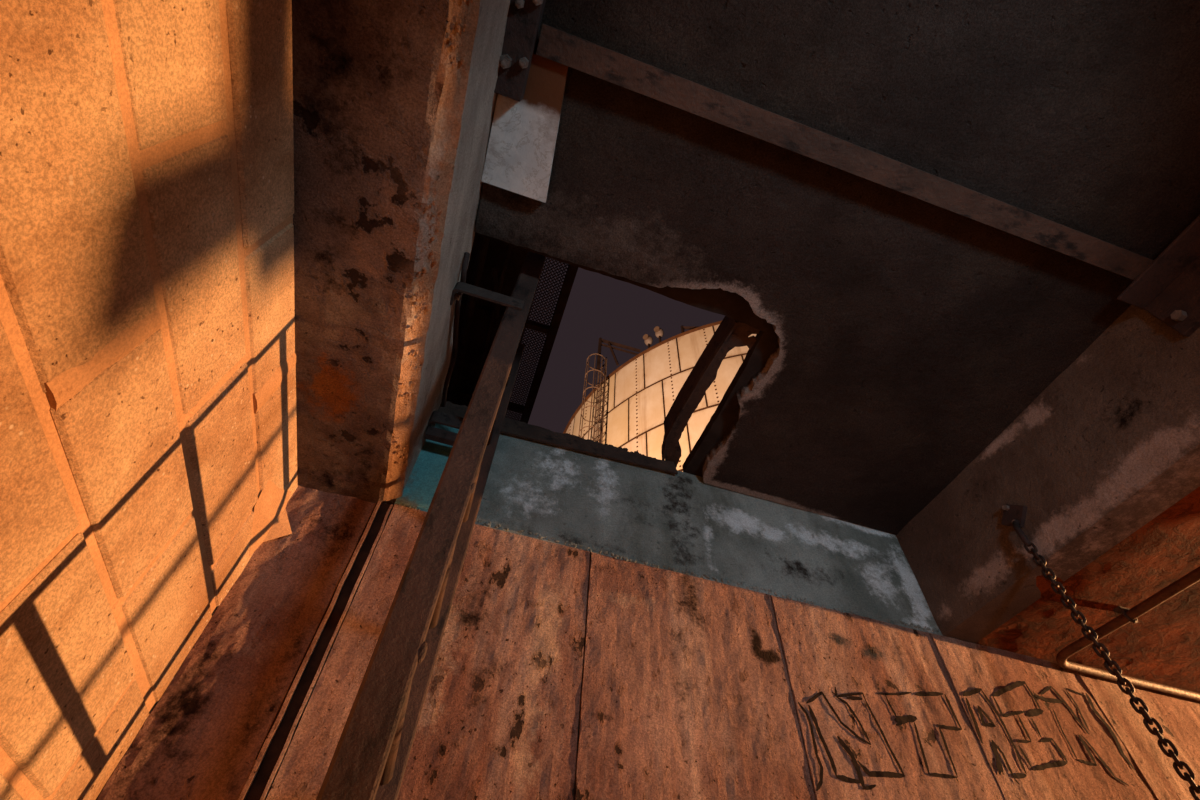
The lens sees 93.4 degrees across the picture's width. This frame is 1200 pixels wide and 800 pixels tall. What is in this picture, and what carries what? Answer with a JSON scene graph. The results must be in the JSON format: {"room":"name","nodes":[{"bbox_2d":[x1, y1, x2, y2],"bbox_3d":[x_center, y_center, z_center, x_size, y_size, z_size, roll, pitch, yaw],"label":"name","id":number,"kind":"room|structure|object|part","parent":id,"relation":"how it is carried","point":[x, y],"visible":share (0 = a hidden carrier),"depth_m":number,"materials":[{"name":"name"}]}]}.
{"room":"abandoned industrial building","nodes":[
{"label":"abandoned industrial building","id":0,"kind":"room"},
{"bbox_2d":[0,0,297,799],"bbox_3d":[-0.458,-0.287,-0.144,0.270,1.917,2.885,16,-53,-9],"label":"wall","id":1,"kind":"structure","parent":0,"point":[148,421],"depth_m":0.72,"materials":[{"name":"concrete"}]},
{"bbox_2d":[292,0,509,505],"bbox_3d":[-0.308,-0.958,0.815,0.453,0.438,2.925,16,-53,-9],"label":"beam","id":2,"kind":"structure","parent":1,"relation":"attached to","point":[394,101],"depth_m":1.05,"materials":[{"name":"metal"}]},
{"bbox_2d":[446,235,577,423],"bbox_3d":[-0.507,-0.283,2.104,0.702,0.765,1.575,16,-53,-9],"label":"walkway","id":3,"kind":"object","parent":2,"relation":"on","point":[495,266],"visible":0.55,"depth_m":2.31,"materials":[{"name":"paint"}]},
{"bbox_3d":[-0.560,-0.448,2.284,0.560,0.015,1.575,16,-53,-9],"label":"deck plate","id":4,"kind":"part","parent":3,"relation":"part of","materials":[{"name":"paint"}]},
{"bbox_2d":[441,252,469,406],"bbox_3d":[-0.415,-0.162,1.607,0.026,0.135,0.593,16,-53,-9],"label":"cable","id":5,"kind":"object","parent":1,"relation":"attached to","point":[466,254],"visible":0.9,"depth_m":1.57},
{"bbox_2d":[494,0,545,101],"bbox_3d":[-0.003,-1.133,0.826,0.077,0.091,1.288,16,-53,-9],"label":"bolted angle","id":6,"kind":"object","parent":1,"relation":"attached to","point":[524,17],"visible":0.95,"depth_m":1.13,"materials":[{"name":"metal"}]},
{"bbox_3d":[0.029,-1.133,0.843,0.007,0.063,1.288,16,-53,-9],"label":"upright leg","id":7,"kind":"part","parent":6,"relation":"part of","materials":[{"name":"brown metal"}]},
{"bbox_2d":[475,232,776,476],"bbox_3d":[0.781,-0.816,1.169,1.830,0.038,2.880,16,-53,-9],"label":"trim","id":8,"kind":"structure","parent":0,"point":[732,305],"depth_m":1.66,"materials":[{"name":"brown metal"}]},
{"bbox_2d":[96,485,1199,799],"bbox_3d":[1.087,1.361,1.115,4.450,1.800,0.156,16,-53,-9],"label":"wall","id":9,"kind":"structure","parent":0,"point":[561,672],"depth_m":1.35,"materials":[{"name":"paint"}]},
{"bbox_3d":[-0.710,0.512,1.157,0.206,0.849,0.033,16,-53,-9],"label":"concrete panel","id":10,"kind":"part","parent":9,"relation":"part of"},
{"bbox_3d":[-0.308,0.619,1.218,0.546,0.849,0.028,16,-53,-9],"label":"concrete panel","id":11,"kind":"part","parent":9,"relation":"part of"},
{"bbox_2d":[316,251,545,799],"bbox_3d":[-0.369,0.399,0.942,0.211,2.575,0.490,16,-53,-9],"label":"ladder","id":12,"kind":"object","parent":9,"relation":"attached to","point":[370,758],"visible":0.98,"depth_m":0.91,"materials":[{"name":"metal"}]},
{"bbox_2d":[394,423,942,635],"bbox_3d":[0.262,0.438,1.852,1.735,0.437,0.153,16,-53,-9],"label":"trim","id":13,"kind":"structure","parent":9,"relation":"attached to","point":[682,523],"depth_m":1.78,"materials":[{"name":"grey metal"}]},
{"bbox_2d":[438,401,677,474],"bbox_3d":[-0.132,0.150,1.898,0.825,0.092,0.054,16,-53,-9],"label":"edge angle","id":14,"kind":"object","parent":13,"relation":"on","point":[516,428],"visible":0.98,"depth_m":1.89,"materials":[{"name":"brown metal"}]},
{"bbox_2d":[661,316,759,466],"bbox_3d":[0.325,-0.015,1.859,0.100,0.100,0.629,17,-54,-10],"label":"channel","id":15,"kind":"object","parent":14,"relation":"on","point":[731,333],"visible":0.94,"depth_m":1.79,"materials":[{"name":"brown metal"}]},
{"bbox_3d":[0.219,0.769,1.305,0.556,0.849,0.028,16,-53,-9],"label":"concrete panel","id":16,"kind":"part","parent":9,"relation":"part of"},
{"bbox_3d":[0.746,0.918,1.392,0.546,0.849,0.029,16,-53,-9],"label":"concrete panel","id":17,"kind":"part","parent":9,"relation":"part of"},
{"bbox_3d":[1.269,1.067,1.478,0.546,0.849,0.029,16,-53,-9],"label":"concrete panel","id":18,"kind":"part","parent":9,"relation":"part of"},
{"bbox_2d":[896,305,1199,643],"bbox_3d":[1.583,-0.445,1.110,0.124,0.435,2.868,16,-53,-9],"label":"trim","id":19,"kind":"structure","parent":9,"relation":"attached to","point":[1111,444],"depth_m":1.54,"materials":[{"name":"metal"}]},
{"bbox_2d":[976,486,1199,692],"bbox_3d":[2.651,-0.469,1.706,2.282,1.501,2.875,16,-53,-9],"label":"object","id":20,"kind":"structure","parent":9,"relation":"attached to","point":[1163,647],"depth_m":1.66,"materials":[{"name":"metal"}]},
{"bbox_2d":[1001,504,1199,799],"bbox_3d":[1.159,0.799,1.038,0.044,1.615,0.088,16,-53,-9],"label":"hanging chain","id":21,"kind":"object","parent":9,"relation":"hanging from","point":[1013,515],"visible":1,"depth_m":1.32,"materials":[{"name":"metal"}]},
{"bbox_3d":[1.206,0.337,1.647,0.014,0.085,0.088,16,-53,-9],"label":"anchor plate","id":22,"kind":"part","parent":21,"relation":"part of","materials":[{"name":"brown metal"}]},
{"bbox_2d":[1056,566,1199,700],"bbox_3d":[2.457,0.299,1.338,1.550,0.042,2.006,16,-53,-9],"label":"conduit pipe","id":23,"kind":"object","parent":9,"relation":"attached to","point":[1127,615],"visible":1,"depth_m":1.69,"materials":[{"name":"metal"}]},
{"bbox_3d":[1.794,1.170,1.624,0.546,0.699,0.028,16,-53,-9],"label":"concrete panel","id":24,"kind":"part","parent":9,"relation":"part of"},
{"bbox_3d":[1.440,-0.409,1.228,0.100,0.136,0.550,16,-53,-9],"label":"seat angle","id":25,"kind":"object","parent":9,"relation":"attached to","visible":0},
{"bbox_2d":[536,24,1153,279],"bbox_3d":[0.652,-0.525,1.293,1.630,0.041,0.055,16,-53,-9],"label":"joist","id":26,"kind":"object","parent":25,"relation":"on","point":[559,46],"visible":0.99,"depth_m":1.25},
{"bbox_2d":[474,0,1199,534],"bbox_3d":[0.729,-0.811,1.123,1.720,0.046,2.865,16,-53,-9],"label":"ceiling","id":27,"kind":"structure","parent":0,"point":[912,332],"depth_m":1.36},
{"bbox_2d":[481,52,568,202],"bbox_3d":[-0.161,-0.613,1.276,0.158,0.021,0.292,16,-53,-9],"label":"ceiling plate","id":28,"kind":"object","parent":27,"relation":"attached to","point":[523,135],"visible":0.85,"depth_m":1.28,"materials":[{"name":"grey metal"}]},
{"label":"outside","id":29,"kind":"structure","parent":0,"visible":0},
{"bbox_2d":[563,321,756,471],"bbox_3d":[3.529,3.576,8.970,11.458,11.750,13.748,16,-53,-9],"label":"storage tank","id":30,"kind":"object","parent":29,"point":[628,409],"visible":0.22,"depth_m":10.58,"materials":[{"name":"metal"}]},
{"bbox_3d":[-0.744,0.994,12.415,0.013,1.160,0.722,20,-54,-12],"label":"steel panel","id":31,"kind":"part","parent":30,"relation":"part of","materials":[{"name":"paint"}]},
{"bbox_3d":[-0.396,0.476,11.998,0.013,1.160,0.722,28,-56,-17],"label":"steel panel","id":32,"kind":"part","parent":30,"relation":"part of","materials":[{"name":"paint"}]},
{"bbox_3d":[-0.237,0.982,10.832,0.013,1.190,0.722,31,-57,-20],"label":"steel panel","id":33,"kind":"part","parent":30,"relation":"part of","materials":[{"name":"paint"}]},
{"bbox_3d":[0.049,0.009,11.615,0.013,1.160,0.722,35,-59,-22],"label":"steel panel","id":34,"kind":"part","parent":30,"relation":"part of","materials":[{"name":"paint"}]},
{"bbox_3d":[0.252,0.543,10.468,0.013,1.190,0.722,39,-60,-24],"label":"steel panel","id":35,"kind":"part","parent":30,"relation":"part of","materials":[{"name":"paint"}]},
{"bbox_3d":[0.579,-0.399,11.273,0.722,1.160,0.013,-33,-61,25],"label":"steel panel","id":36,"kind":"part","parent":30,"relation":"part of","materials":[{"name":"paint"}]},
{"bbox_3d":[0.475,1.098,9.327,0.722,1.175,0.013,-33,-61,25],"label":"steel panel","id":37,"kind":"part","parent":30,"relation":"part of","materials":[{"name":"paint"}]},
{"bbox_3d":[0.820,0.170,10.151,0.722,1.190,0.013,-29,-59,23],"label":"steel panel","id":38,"kind":"part","parent":30,"relation":"part of","materials":[{"name":"paint"}]},
{"bbox_2d":[643,334,652,347],"bbox_3d":[1.014,-1.172,11.852,0.185,0.665,0.234,-17,-55,15],"label":"lamp","id":39,"kind":"object","parent":30,"relation":"on","point":[648,340],"visible":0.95,"depth_m":11.92,"materials":[{"name":"metal"}]},
{"bbox_2d":[654,326,663,342],"bbox_3d":[1.238,-1.307,11.783,0.185,0.740,0.234,-14,-54,13],"label":"lamp","id":40,"kind":"object","parent":30,"relation":"on","point":[659,332],"visible":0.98,"depth_m":11.88,"materials":[{"name":"metal"}]},
{"bbox_3d":[1.183,-0.736,10.981,0.722,1.160,0.013,-25,-58,21],"label":"steel panel","id":41,"kind":"part","parent":30,"relation":"part of","materials":[{"name":"paint"}]},
{"bbox_3d":[1.078,0.761,9.035,0.722,1.175,0.013,-25,-58,21],"label":"steel panel","id":42,"kind":"part","parent":30,"relation":"part of","materials":[{"name":"paint"}]},
{"bbox_3d":[1.456,-0.130,9.886,0.722,1.190,0.013,-21,-57,18],"label":"steel panel","id":43,"kind":"part","parent":30,"relation":"part of","materials":[{"name":"paint"}]},
{"bbox_3d":[1.846,-0.996,10.746,0.722,1.160,0.013,-18,-55,16],"label":"steel panel","id":44,"kind":"part","parent":30,"relation":"part of","materials":[{"name":"paint"}]},
{"bbox_3d":[1.742,0.501,8.800,0.722,1.175,0.013,-18,-55,16],"label":"steel panel","id":45,"kind":"part","parent":30,"relation":"part of","materials":[{"name":"paint"}]},
{"bbox_3d":[2.143,-0.349,9.681,0.722,1.190,0.013,-14,-55,13],"label":"steel panel","id":46,"kind":"part","parent":30,"relation":"part of","materials":[{"name":"paint"}]},
{"bbox_3d":[2.554,-1.173,10.572,0.722,1.160,0.013,-10,-54,11],"label":"steel panel","id":47,"kind":"part","parent":30,"relation":"part of","materials":[{"name":"paint"}]}
]}

